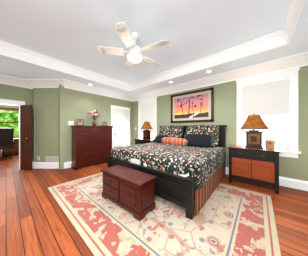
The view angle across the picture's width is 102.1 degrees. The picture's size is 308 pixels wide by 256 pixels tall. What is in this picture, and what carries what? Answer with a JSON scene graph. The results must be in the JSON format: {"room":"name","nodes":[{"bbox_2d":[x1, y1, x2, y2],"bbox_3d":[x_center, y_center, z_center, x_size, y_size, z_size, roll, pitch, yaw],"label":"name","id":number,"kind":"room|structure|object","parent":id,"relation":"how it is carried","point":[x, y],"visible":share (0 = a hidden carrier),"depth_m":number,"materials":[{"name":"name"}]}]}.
{"room":"bedroom","nodes":[
{"label":"bedroom","id":0,"kind":"room"},
{"bbox_2d":[0,104,18,154],"bbox_3d":[-5.241,-0.085,4.217,4.350,2.570,5.200,0,0,40],"label":"wall","id":1,"kind":"structure","parent":0,"point":[8,106],"depth_m":5.71,"materials":[{"name":"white paint"}]},
{"bbox_2d":[0,107,18,137],"bbox_3d":[-6.819,-0.210,5.448,0.049,1.440,1.550,0,0,40],"label":"window","id":2,"kind":"structure","parent":1,"relation":"in","point":[9,117],"depth_m":5.73,"materials":[{"name":"green glass"}]},
{"bbox_2d":[0,84,32,160],"bbox_3d":[-4.488,-0.085,3.015,0.150,2.570,2.530,0,0,40],"label":"wall","id":3,"kind":"structure","parent":0,"point":[10,92],"depth_m":3.59,"materials":[{"name":"green paint"}]},
{"bbox_2d":[0,99,24,168],"bbox_3d":[-4.219,0.210,3.330,0.207,1.980,1.060,0,0,40],"label":"trim","id":4,"kind":"structure","parent":3,"relation":"attached to","point":[11,102],"depth_m":3.57,"materials":[{"name":"white wood"}]},
{"bbox_2d":[20,105,31,169],"bbox_3d":[-3.674,0.267,3.533,0.380,1.850,0.113,0,0,10],"label":"hall door","id":5,"kind":"structure","parent":3,"relation":"in","point":[25,137],"depth_m":3.54,"materials":[{"name":"brown wood"}]},
{"bbox_2d":[33,88,34,161],"bbox_3d":[-3.588,-0.085,3.812,0.200,2.570,0.150,0,0,40],"label":"wall","id":6,"kind":"structure","parent":0,"point":[33,124],"depth_m":3.72,"materials":[{"name":"green paint"}]},
{"bbox_2d":[35,84,64,168],"bbox_3d":[-3.109,-0.085,3.726,0.931,2.570,0.242,0,0,1],"label":"wall","id":7,"kind":"structure","parent":0,"point":[49,121],"depth_m":3.70,"materials":[{"name":"green paint"}]},
{"bbox_2d":[32,161,58,168],"bbox_3d":[-3.196,1.107,3.758,0.870,0.185,0.608,0,0,40],"label":"baseboard","id":8,"kind":"structure","parent":7,"relation":"attached to","point":[35,165],"depth_m":3.68,"materials":[{"name":"white wood"}]},
{"bbox_2d":[45,156,58,161],"bbox_3d":[-3.015,0.930,3.688,0.400,0.170,0.014,0,0,1],"label":"air vent","id":9,"kind":"object","parent":7,"relation":"in","point":[51,158],"visible":1,"depth_m":3.69,"materials":[{"name":"white plastic"}]},
{"bbox_2d":[65,88,131,161],"bbox_3d":[-1.871,-0.085,4.726,0.150,2.570,2.580,0,0,40],"label":"wall","id":10,"kind":"structure","parent":0,"point":[79,104],"depth_m":4.13,"materials":[{"name":"green paint"}]},
{"bbox_2d":[64,161,71,168],"bbox_3d":[-2.185,1.107,4.223,0.018,0.185,1.424,0,0,40],"label":"baseboard","id":11,"kind":"structure","parent":10,"relation":"attached to","point":[66,164],"depth_m":3.73,"materials":[{"name":"white wood"}]},
{"bbox_2d":[110,105,129,147],"bbox_3d":[-1.373,0.155,5.170,0.035,2.090,0.940,0,0,40],"label":"trim","id":12,"kind":"structure","parent":10,"relation":"attached to","point":[118,107],"depth_m":5.21,"materials":[{"name":"white wood"}]},
{"bbox_2d":[113,108,127,147],"bbox_3d":[-1.341,0.207,5.143,0.098,1.970,0.740,0,0,40],"label":"closet door","id":13,"kind":"structure","parent":10,"relation":"in","point":[120,127],"depth_m":5.14,"materials":[{"name":"white paint"}]},
{"bbox_2d":[0,153,307,255],"bbox_3d":[-3.183,1.260,2.779,10.750,0.120,7.550,0,0,40],"label":"floor","id":14,"kind":"structure","parent":0,"point":[34,220],"depth_m":1.75,"materials":[{"name":"brown wood"}]},
{"bbox_2d":[0,128,13,160],"bbox_3d":[-5.771,0.600,4.692,0.629,1.201,0.613,0,0,25],"label":"office chair","id":15,"kind":"object","parent":14,"relation":"on","point":[6,138],"visible":1,"depth_m":4.66,"materials":[{"name":"black leather"}]},
{"bbox_2d":[2,138,18,152],"bbox_3d":[-6.398,0.675,5.257,0.720,1.050,1.600,0,0,40],"label":"table","id":16,"kind":"object","parent":14,"relation":"on","point":[16,145],"visible":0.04,"depth_m":5.32,"materials":[{"name":"brown wood"}]},
{"bbox_2d":[70,126,113,169],"bbox_3d":[-1.977,0.565,4.096,0.359,1.270,1.240,0,0,40],"label":"dresser","id":17,"kind":"object","parent":14,"relation":"on","point":[91,145],"visible":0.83,"depth_m":3.86,"materials":[{"name":"brown wood"}]},
{"bbox_2d":[77,119,82,125],"bbox_3d":[-2.279,-0.175,3.840,0.170,0.209,0.072,0,0,-30],"label":"picture frame","id":18,"kind":"object","parent":17,"relation":"on","point":[79,122],"visible":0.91,"depth_m":3.82,"materials":[{"name":"brown wood"}]},
{"bbox_2d":[87,110,101,125],"bbox_3d":[-1.940,-0.335,4.133,0.385,0.526,0.399,0,0,40],"label":"vase","id":19,"kind":"object","parent":17,"relation":"on","point":[94,114],"visible":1,"depth_m":4.08,"materials":[{"name":"pink plant"}]},
{"bbox_2d":[134,138,153,144],"bbox_3d":[-0.294,0.810,4.680,0.834,0.780,0.479,0,0,40],"label":"nightstand","id":20,"kind":"object","parent":14,"relation":"on","point":[140,141],"visible":0.31,"depth_m":4.55,"materials":[{"name":"black wood"}]},
{"bbox_2d":[141,122,152,139],"bbox_3d":[-0.271,0.074,4.647,0.462,0.690,0.462,0,0,40],"label":"lamp","id":21,"kind":"object","parent":20,"relation":"on","point":[146,132],"visible":1,"depth_m":4.54,"materials":[{"name":"brown metal"}]},
{"bbox_2d":[48,172,280,255],"bbox_3d":[-0.040,1.194,2.328,3.380,0.012,2.450,0,0,40],"label":"rug","id":22,"kind":"object","parent":14,"relation":"on","point":[228,220],"visible":0.62,"depth_m":1.53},
{"bbox_2d":[101,165,156,220],"bbox_3d":[-0.445,0.953,1.994,0.948,0.470,0.371,0,0,38],"label":"chest","id":23,"kind":"object","parent":22,"relation":"on","point":[131,191],"visible":1,"depth_m":1.78,"materials":[{"name":"brown wood"}]},
{"bbox_2d":[107,125,226,219],"bbox_3d":[0.378,0.549,3.094,2.192,1.277,2.160,0,0,40],"label":"bed","id":24,"kind":"object","parent":22,"relation":"on","point":[186,165],"visible":0.98,"depth_m":2.29,"materials":[{"name":"fabric"}]},
{"bbox_2d":[111,141,225,191],"bbox_3d":[0.373,0.686,3.087,2.192,0.459,1.972,0,0,40],"label":"comforter","id":25,"kind":"object","parent":24,"relation":"on","point":[202,163],"depth_m":2.27,"materials":[{"name":"multicoloured fabric"}]},
{"bbox_2d":[227,145,280,193],"bbox_3d":[2.096,0.810,2.667,0.834,0.780,0.479,0,0,40],"label":"nightstand","id":26,"kind":"object","parent":14,"relation":"on","point":[257,165],"visible":1,"depth_m":2.47,"materials":[{"name":"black wood"}]},
{"bbox_2d":[240,114,268,148],"bbox_3d":[2.116,0.056,2.637,0.486,0.726,0.486,0,0,40],"label":"lamp","id":27,"kind":"object","parent":26,"relation":"on","point":[253,136],"visible":1,"depth_m":2.55,"materials":[{"name":"brown metal"}]},
{"bbox_2d":[265,140,274,148],"bbox_3d":[2.339,0.336,2.504,0.061,0.170,0.140,0,0,-35],"label":"picture frame","id":28,"kind":"object","parent":26,"relation":"on","point":[270,144],"visible":0.98,"depth_m":2.49,"materials":[{"name":"gold metal"}]},
{"bbox_2d":[0,0,307,95],"bbox_3d":[-3.183,-1.585,2.779,10.750,0.430,7.550,0,0,40],"label":"ceiling","id":29,"kind":"structure","parent":0,"point":[15,68],"depth_m":2.82,"materials":[{"name":"white paint"}]},
{"bbox_2d":[0,0,304,91],"bbox_3d":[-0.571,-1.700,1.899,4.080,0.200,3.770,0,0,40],"label":"ceiling tray","id":30,"kind":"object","parent":29,"relation":"attached to","point":[77,33],"visible":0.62,"depth_m":1.98,"materials":[{"name":"white paint"}]},
{"bbox_2d":[97,22,168,68],"bbox_3d":[-0.290,-1.372,2.160,1.189,0.454,1.172,0,0,40],"label":"ceiling fan","id":31,"kind":"object","parent":30,"relation":"hanging from","point":[134,52],"visible":1,"depth_m":2.04,"materials":[{"name":"white"}]},
{"bbox_2d":[0,52,307,101],"bbox_3d":[-1.000,-1.280,2.150,6.300,0.180,5.400,0,0,40],"label":"crown molding","id":32,"kind":"structure","parent":29,"relation":"attached to","point":[291,62],"depth_m":3.51,"materials":[{"name":"white wood"}]},
{"bbox_2d":[132,66,307,180],"bbox_3d":[1.131,-0.085,3.983,5.700,2.570,0.150,0,0,40],"label":"wall","id":33,"kind":"structure","parent":0,"point":[225,103],"depth_m":3.16,"materials":[{"name":"green paint"}]},
{"bbox_2d":[138,97,156,138],"bbox_3d":[-0.273,-0.295,5.087,1.070,1.770,0.170,0,0,40],"label":"window","id":34,"kind":"structure","parent":33,"relation":"in","point":[147,110],"depth_m":5.04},
{"bbox_2d":[171,87,213,122],"bbox_3d":[1.116,-0.650,3.872,1.380,0.950,0.035,0,0,40],"label":"framed art","id":35,"kind":"object","parent":33,"relation":"attached to","point":[195,106],"visible":0.96,"depth_m":3.80,"materials":[{"name":"brown wood"}]},
{"bbox_2d":[226,167,307,190],"bbox_3d":[1.070,1.107,3.910,5.400,0.185,0.040,0,0,40],"label":"baseboard","id":36,"kind":"structure","parent":33,"relation":"attached to","point":[294,183],"depth_m":2.49,"materials":[{"name":"white wood"}]},
{"bbox_2d":[236,67,300,157],"bbox_3d":[2.458,-0.295,2.787,1.070,1.770,0.170,0,0,40],"label":"window","id":37,"kind":"structure","parent":33,"relation":"in","point":[272,100],"depth_m":2.70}
]}

